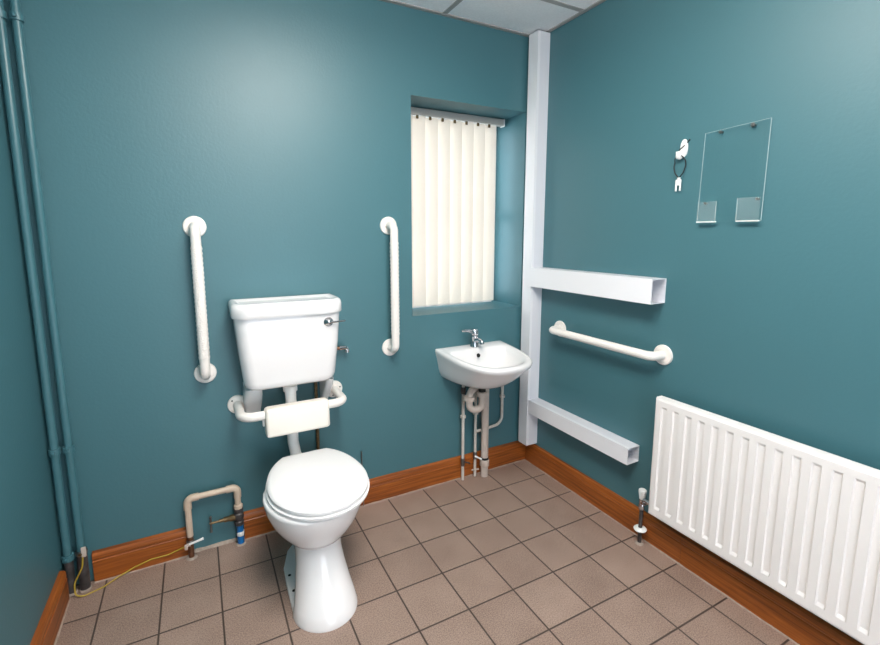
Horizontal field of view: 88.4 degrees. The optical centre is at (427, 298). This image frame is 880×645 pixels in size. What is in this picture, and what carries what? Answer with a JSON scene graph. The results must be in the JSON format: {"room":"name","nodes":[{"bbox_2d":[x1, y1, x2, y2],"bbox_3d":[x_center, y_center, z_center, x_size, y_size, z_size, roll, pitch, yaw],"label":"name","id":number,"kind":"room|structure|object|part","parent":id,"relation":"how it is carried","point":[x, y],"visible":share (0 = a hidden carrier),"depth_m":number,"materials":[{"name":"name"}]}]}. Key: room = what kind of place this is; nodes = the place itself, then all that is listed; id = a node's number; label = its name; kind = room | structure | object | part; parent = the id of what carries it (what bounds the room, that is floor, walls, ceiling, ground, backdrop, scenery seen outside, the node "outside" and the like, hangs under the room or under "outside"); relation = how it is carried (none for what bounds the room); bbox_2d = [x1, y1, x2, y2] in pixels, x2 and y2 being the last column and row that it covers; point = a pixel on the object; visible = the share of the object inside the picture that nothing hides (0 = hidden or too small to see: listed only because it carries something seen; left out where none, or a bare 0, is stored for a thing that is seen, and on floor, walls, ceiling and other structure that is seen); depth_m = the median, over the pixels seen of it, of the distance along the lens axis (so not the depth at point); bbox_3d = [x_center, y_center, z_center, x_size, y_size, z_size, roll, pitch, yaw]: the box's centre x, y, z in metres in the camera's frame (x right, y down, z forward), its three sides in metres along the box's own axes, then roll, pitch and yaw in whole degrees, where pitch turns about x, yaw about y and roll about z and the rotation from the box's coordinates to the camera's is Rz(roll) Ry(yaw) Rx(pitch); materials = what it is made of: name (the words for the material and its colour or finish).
{"room":"public restroom","nodes":[
{"label":"public restroom","id":0,"kind":"room"},
{"bbox_2d":[0,68,63,644],"bbox_3d":[-0.750,0.127,0.223,0.100,2.395,3.050,-4,9,-27],"label":"wall","id":1,"kind":"structure","parent":0,"point":[31,552],"depth_m":1.43,"materials":[{"name":"teal paint"}]},
{"bbox_2d":[30,571,69,644],"bbox_3d":[-0.700,1.246,0.421,0.020,0.124,2.875,-4,9,-27],"label":"baseboard","id":2,"kind":"structure","parent":1,"relation":"attached to","point":[47,629],"depth_m":1.54,"materials":[{"name":"brown wood"}]},
{"bbox_2d":[54,598,70,644],"bbox_3d":[-0.699,1.301,0.457,0.006,0.005,2.825,-4,9,-27],"label":"trim","id":3,"kind":"structure","parent":1,"relation":"attached to","point":[59,631],"depth_m":1.59,"materials":[{"name":"grey"}]},
{"bbox_2d":[3,0,528,584],"bbox_3d":[-0.477,-0.160,2.236,2.443,2.395,0.320,-4,9,-27],"label":"wall","id":4,"kind":"structure","parent":0,"point":[283,126],"depth_m":1.88,"materials":[{"name":"teal paint"}]},
{"bbox_2d":[92,527,188,580],"bbox_3d":[-1.170,1.043,1.854,0.329,0.124,0.020,-4,9,-27],"label":"baseboard","id":5,"kind":"structure","parent":4,"relation":"attached to","point":[108,562],"depth_m":1.84,"materials":[{"name":"brown wood"}]},
{"bbox_2d":[94,555,188,583],"bbox_3d":[-1.164,1.104,1.851,0.329,0.005,0.006,-4,9,-27],"label":"trim","id":6,"kind":"structure","parent":4,"relation":"attached to","point":[186,555],"depth_m":1.85,"materials":[{"name":"grey"}]},
{"bbox_2d":[182,216,216,382],"bbox_3d":[-0.908,0.016,1.804,0.086,0.687,0.093,-4,9,-27],"label":"grab rail","id":7,"kind":"object","parent":4,"relation":"attached to","point":[194,227],"visible":1,"depth_m":1.78,"materials":[{"name":"white plastic"}]},
{"bbox_2d":[194,535,244,552],"bbox_3d":[-0.925,1.080,1.989,0.223,0.011,0.014,-4,9,-27],"label":"trim","id":8,"kind":"structure","parent":4,"relation":"attached to","point":[221,543],"depth_m":1.99,"materials":[{"name":"white"}]},
{"bbox_2d":[242,382,262,412],"bbox_3d":[-0.742,0.439,1.924,0.074,0.148,0.136,-4,9,-27],"label":"bracket","id":9,"kind":"object","parent":4,"relation":"attached to","point":[252,399],"visible":0.71,"depth_m":1.90,"materials":[{"name":"white metal"}]},
{"bbox_2d":[228,293,344,392],"bbox_3d":[-0.592,0.198,1.927,0.445,0.399,0.201,-4,9,-27],"label":"toilet cistern","id":10,"kind":"object","parent":4,"relation":"attached to","point":[287,342],"visible":1,"depth_m":1.85,"materials":[{"name":"white ceramic"}]},
{"bbox_3d":[-0.594,0.029,1.903,0.443,0.057,0.200,-4,9,-27],"label":"cistern lid","id":11,"kind":"part","parent":10,"relation":"part of","materials":[{"name":"white ceramic"}]},
{"bbox_2d":[285,391,300,454],"bbox_3d":[-0.585,0.554,1.975,0.061,0.369,0.067,-4,9,-27],"label":"pipe","id":12,"kind":"object","parent":10,"relation":"attached to","point":[293,439],"visible":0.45,"depth_m":1.97,"materials":[{"name":"white plastic"}]},
{"bbox_3d":[-0.417,0.097,1.902,0.040,0.040,0.021,-4,9,-27],"label":"flush lever","id":13,"kind":"part","parent":10,"relation":"part of","materials":[{"name":"silver metal"}]},
{"bbox_2d":[337,345,348,352],"bbox_3d":[-0.411,0.234,2.106,0.089,0.035,0.025,-4,9,-27],"label":"pipe","id":14,"kind":"object","parent":10,"relation":"attached to","point":[340,347],"visible":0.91,"depth_m":2.11,"materials":[{"name":"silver metal"}]},
{"bbox_2d":[227,380,346,437],"bbox_3d":[-0.586,0.480,1.962,0.506,0.132,0.224,-4,9,-27],"label":"rail","id":15,"kind":"object","parent":4,"relation":"attached to","point":[305,415],"visible":0.88,"depth_m":1.87,"materials":[{"name":"white plastic"}]},
{"bbox_2d":[314,382,319,449],"bbox_3d":[-0.518,0.699,2.132,0.015,0.720,0.015,-4,9,-27],"label":"supply pipe","id":16,"kind":"object","parent":4,"relation":"attached to","point":[315,383],"visible":0.32,"depth_m":2.11,"materials":[{"name":"gold metal"}]},
{"bbox_2d":[319,377,333,398],"bbox_3d":[-0.461,0.418,2.067,0.037,0.148,0.136,-4,9,-27],"label":"bracket","id":17,"kind":"object","parent":4,"relation":"attached to","point":[325,386],"visible":0.7,"depth_m":2.05,"materials":[{"name":"white metal"}]},
{"bbox_2d":[243,441,525,538],"bbox_3d":[-0.112,0.964,2.391,1.603,0.124,0.020,-4,9,-27],"label":"baseboard","id":18,"kind":"structure","parent":4,"relation":"attached to","point":[256,521],"depth_m":2.42,"materials":[{"name":"brown wood"}]},
{"bbox_2d":[245,459,524,539],"bbox_3d":[-0.115,1.025,2.384,1.583,0.005,0.006,-4,9,-27],"label":"trim","id":19,"kind":"structure","parent":4,"relation":"attached to","point":[523,459],"depth_m":2.41,"materials":[{"name":"grey"}]},
{"bbox_2d":[380,217,399,355],"bbox_3d":[-0.170,-0.050,2.177,0.086,0.685,0.093,-4,9,-27],"label":"grab rail","id":20,"kind":"object","parent":4,"relation":"attached to","point":[388,225],"visible":1,"depth_m":2.15,"materials":[{"name":"white plastic"}]},
{"bbox_2d":[380,0,529,36],"bbox_3d":[-0.402,-1.322,1.917,2.243,0.004,0.022,-4,9,-27],"label":"trim","id":21,"kind":"structure","parent":4,"relation":"attached to","point":[388,1],"depth_m":2.19,"materials":[{"name":"grey"}]},
{"bbox_2d":[411,107,504,307],"bbox_3d":[0.136,-0.489,2.533,0.670,1.056,0.039,-4,9,-27],"label":"vertical blind","id":22,"kind":"object","parent":4,"relation":"attached to","point":[453,155],"visible":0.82,"depth_m":2.53,"materials":[{"name":"white fabric"}]},
{"bbox_2d":[435,340,531,388],"bbox_3d":[0.318,0.370,2.312,0.425,0.195,0.404,-4,9,-27],"label":"basin","id":23,"kind":"object","parent":4,"relation":"attached to","point":[494,364],"visible":1,"depth_m":2.31,"materials":[{"name":"white ceramic"}]},
{"bbox_2d":[461,328,483,347],"bbox_3d":[0.234,0.211,2.381,0.112,0.103,0.109,-4,9,-27],"label":"tap","id":24,"kind":"object","parent":23,"relation":"on","point":[474,332],"visible":1,"depth_m":2.40,"materials":[{"name":"silver metal"}]},
{"bbox_3d":[0.208,0.173,2.395,0.082,0.031,0.019,-5,10,-31],"label":"lever","id":25,"kind":"part","parent":24,"relation":"part of","materials":[{"name":"silver metal"}]},
{"bbox_3d":[0.269,0.222,2.387,0.026,0.035,0.085,-4,9,-27],"label":"spout","id":26,"kind":"part","parent":24,"relation":"part of","materials":[{"name":"silver metal"}]},
{"bbox_2d":[491,127,496,300],"bbox_3d":[0.094,-0.499,2.629,0.688,1.067,0.050,-4,9,-27],"label":"window","id":27,"kind":"structure","parent":4,"relation":"in","point":[496,127],"depth_m":2.77,"materials":[{"name":"white"}]},
{"bbox_2d":[56,460,796,644],"bbox_3d":[0.273,1.278,0.972,2.443,0.100,3.150,-4,9,-27],"label":"floor","id":28,"kind":"structure","parent":0,"point":[511,555],"depth_m":1.76,"materials":[{"name":"brown tile"}]},
{"bbox_2d":[0,0,77,596],"bbox_3d":[-1.360,-0.061,1.556,0.038,2.393,0.045,-4,9,-27],"label":"pipe","id":29,"kind":"object","parent":28,"relation":"on","point":[54,451],"visible":0.9,"depth_m":1.56,"materials":[{"name":"teal metal"}]},
{"bbox_2d":[8,0,92,592],"bbox_3d":[-1.323,-0.064,1.576,0.042,2.393,0.047,-4,9,-27],"label":"pipe","id":30,"kind":"object","parent":28,"relation":"on","point":[15,15],"visible":1,"depth_m":1.57,"materials":[{"name":"teal metal"}]},
{"bbox_2d":[74,547,183,596],"bbox_3d":[-1.181,1.038,1.807,0.377,0.148,0.046,-6,10,-34],"label":"cable","id":31,"kind":"object","parent":28,"relation":"on","point":[75,593],"visible":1,"depth_m":1.75,"materials":[{"name":"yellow plastic"}]},
{"bbox_2d":[183,484,245,560],"bbox_3d":[-0.914,0.950,1.937,0.238,0.283,0.051,-4,9,-27],"label":"pipe","id":32,"kind":"object","parent":28,"relation":"on","point":[237,517],"visible":1,"depth_m":1.93,"materials":[{"name":"beige plastic"}]},
{"bbox_3d":[-0.929,0.966,1.936,0.012,0.076,0.012,-4,9,-27],"label":"tee handle","id":33,"kind":"part","parent":32,"relation":"part of","materials":[{"name":"silver metal"}]},
{"bbox_2d":[263,448,369,632],"bbox_3d":[-0.444,0.889,1.789,0.390,0.444,0.569,-4,9,-27],"label":"toilet","id":34,"kind":"object","parent":28,"relation":"on","point":[311,499],"visible":1,"depth_m":1.61,"materials":[{"name":"white ceramic"}]},
{"bbox_3d":[-0.422,0.709,1.732,0.377,0.016,0.463,-4,9,-27],"label":"seat","id":35,"kind":"part","parent":34,"relation":"part of","materials":[{"name":"white plastic"}]},
{"bbox_3d":[-0.422,0.688,1.729,0.367,0.028,0.453,-4,9,-27],"label":"lid","id":36,"kind":"part","parent":34,"relation":"part of","materials":[{"name":"white plastic"}]},
{"bbox_2d":[460,386,469,479],"bbox_3d":[0.205,0.723,2.471,0.060,0.573,0.030,4,9,29],"label":"pipe","id":37,"kind":"object","parent":28,"relation":"on","point":[463,389],"visible":0.95,"depth_m":2.47,"materials":[{"name":"silver metal"}]},
{"bbox_2d":[464,387,488,476],"bbox_3d":[0.283,0.731,2.444,0.105,0.565,0.214,7,11,41],"label":"drain pipe","id":38,"kind":"object","parent":28,"relation":"on","point":[482,394],"visible":0.77,"depth_m":2.49,"materials":[{"name":"white plastic"}]},
{"bbox_2d":[471,392,481,476],"bbox_3d":[0.272,0.739,2.516,0.059,0.528,0.039,0,8,3],"label":"pipe","id":39,"kind":"object","parent":28,"relation":"on","point":[475,456],"visible":0.85,"depth_m":2.52,"materials":[{"name":"silver metal"}]},
{"bbox_2d":[477,386,504,431],"bbox_3d":[0.351,0.578,2.559,0.200,0.331,0.031,-4,9,-27],"label":"pipe","id":40,"kind":"object","parent":39,"relation":"attached to","point":[502,396],"visible":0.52,"depth_m":2.59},
{"bbox_2d":[633,488,646,545],"bbox_3d":[0.935,0.953,1.980,0.054,0.254,0.059,-4,9,-27],"label":"radiator valve","id":41,"kind":"object","parent":28,"relation":"on","point":[639,527],"visible":0.96,"depth_m":1.98,"materials":[{"name":"white plastic"}]},
{"bbox_2d":[442,0,462,13],"bbox_3d":[0.748,-1.175,0.860,0.024,0.003,2.928,-4,9,-27],"label":"trim","id":42,"kind":"structure","parent":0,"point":[456,2],"depth_m":2.08,"materials":[{"name":"grey"}]},
{"bbox_2d":[394,0,598,34],"bbox_3d":[0.266,-1.192,0.620,2.443,0.100,3.150,-4,9,-27],"label":"ceiling","id":43,"kind":"structure","parent":0,"point":[524,16],"depth_m":2.13,"materials":[{"name":"paint"}]},
{"bbox_2d":[535,0,879,644],"bbox_3d":[1.334,-0.029,1.281,0.100,2.395,3.050,-4,9,-27],"label":"wall","id":44,"kind":"structure","parent":0,"point":[771,324],"depth_m":1.65,"materials":[{"name":"teal paint"}]},
{"bbox_2d":[518,30,549,445],"bbox_3d":[0.586,-0.268,2.519,0.080,2.251,0.073,-4,9,-27],"label":"trunking","id":45,"kind":"object","parent":44,"relation":"attached to","point":[539,41],"visible":1,"depth_m":2.47,"materials":[{"name":"white plastic"}]},
{"bbox_2d":[541,0,583,11],"bbox_3d":[0.479,-1.337,2.002,0.552,0.003,0.024,-4,9,-27],"label":"trim","id":46,"kind":"structure","parent":44,"relation":"attached to","point":[558,3],"depth_m":2.08,"materials":[{"name":"grey"}]},
{"bbox_2d":[546,0,605,32],"bbox_3d":[1.259,-1.213,1.119,0.022,0.004,2.928,-4,9,-27],"label":"trim","id":47,"kind":"structure","parent":44,"relation":"attached to","point":[599,1],"depth_m":2.17,"materials":[{"name":"grey"}]},
{"bbox_2d":[528,398,638,464],"bbox_3d":[0.761,0.655,2.315,0.076,0.077,0.676,-4,9,-27],"label":"trunking","id":48,"kind":"object","parent":44,"relation":"attached to","point":[619,448],"visible":1,"depth_m":2.22,"materials":[{"name":"white plastic"}]},
{"bbox_2d":[530,267,666,304],"bbox_3d":[0.771,-0.077,2.176,0.088,0.103,0.748,-4,9,-27],"label":"trunking","id":49,"kind":"object","parent":44,"relation":"attached to","point":[638,289],"visible":1,"depth_m":2.05,"materials":[{"name":"white plastic"}]},
{"bbox_2d":[549,321,672,364],"bbox_3d":[0.808,0.199,2.140,0.091,0.086,0.690,-4,9,-27],"label":"grab rail","id":50,"kind":"object","parent":44,"relation":"attached to","point":[662,354],"visible":1,"depth_m":1.99,"materials":[{"name":"white plastic"}]},
{"bbox_2d":[525,459,798,644],"bbox_3d":[1.243,1.151,1.474,0.006,0.005,2.880,-4,9,-27],"label":"trim","id":51,"kind":"structure","parent":44,"relation":"attached to","point":[663,553],"depth_m":1.85,"materials":[{"name":"grey"}]},
{"bbox_2d":[673,139,690,190],"bbox_3d":[0.983,-0.519,1.762,0.015,0.194,0.056,-6,10,-37],"label":"key fob","id":52,"kind":"object","parent":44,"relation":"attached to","point":[678,181],"visible":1,"depth_m":1.76,"materials":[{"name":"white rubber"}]},
{"bbox_2d":[676,139,687,159],"bbox_3d":[0.982,-0.579,1.750,0.036,0.078,0.033,-4,9,-27],"label":"wall hook","id":53,"kind":"object","parent":44,"relation":"attached to","point":[684,150],"visible":1,"depth_m":1.75,"materials":[{"name":"white plastic"}]},
{"bbox_3d":[0.979,-0.560,1.759,0.036,0.038,0.020,-4,9,-27],"label":"hook arm","id":54,"kind":"part","parent":53,"relation":"part of","materials":[{"name":"white plastic"}]},
{"bbox_3d":[0.992,-0.585,1.753,0.008,0.068,0.030,-4,9,-27],"label":"plate","id":55,"kind":"part","parent":53,"relation":"part of","materials":[{"name":"white plastic"}]},
{"bbox_2d":[525,444,862,644],"bbox_3d":[1.266,1.094,1.450,0.020,0.124,2.930,-4,9,-27],"label":"baseboard","id":56,"kind":"structure","parent":44,"relation":"attached to","point":[802,626],"depth_m":1.77,"materials":[{"name":"brown wood"}]},
{"bbox_2d":[696,122,759,222],"bbox_3d":[1.073,-0.441,1.598,0.025,0.334,0.223,-4,9,-27],"label":"holder","id":57,"kind":"object","parent":44,"relation":"attached to","point":[753,124],"visible":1,"depth_m":1.57,"materials":[{"name":"clear plastic"}]},
{"bbox_2d":[643,395,879,644],"bbox_3d":[1.191,0.707,1.449,0.099,0.509,1.063,-4,9,-27],"label":"radiator","id":58,"kind":"object","parent":44,"relation":"attached to","point":[802,520],"visible":1,"depth_m":1.47,"materials":[{"name":"white metal"}]}
]}

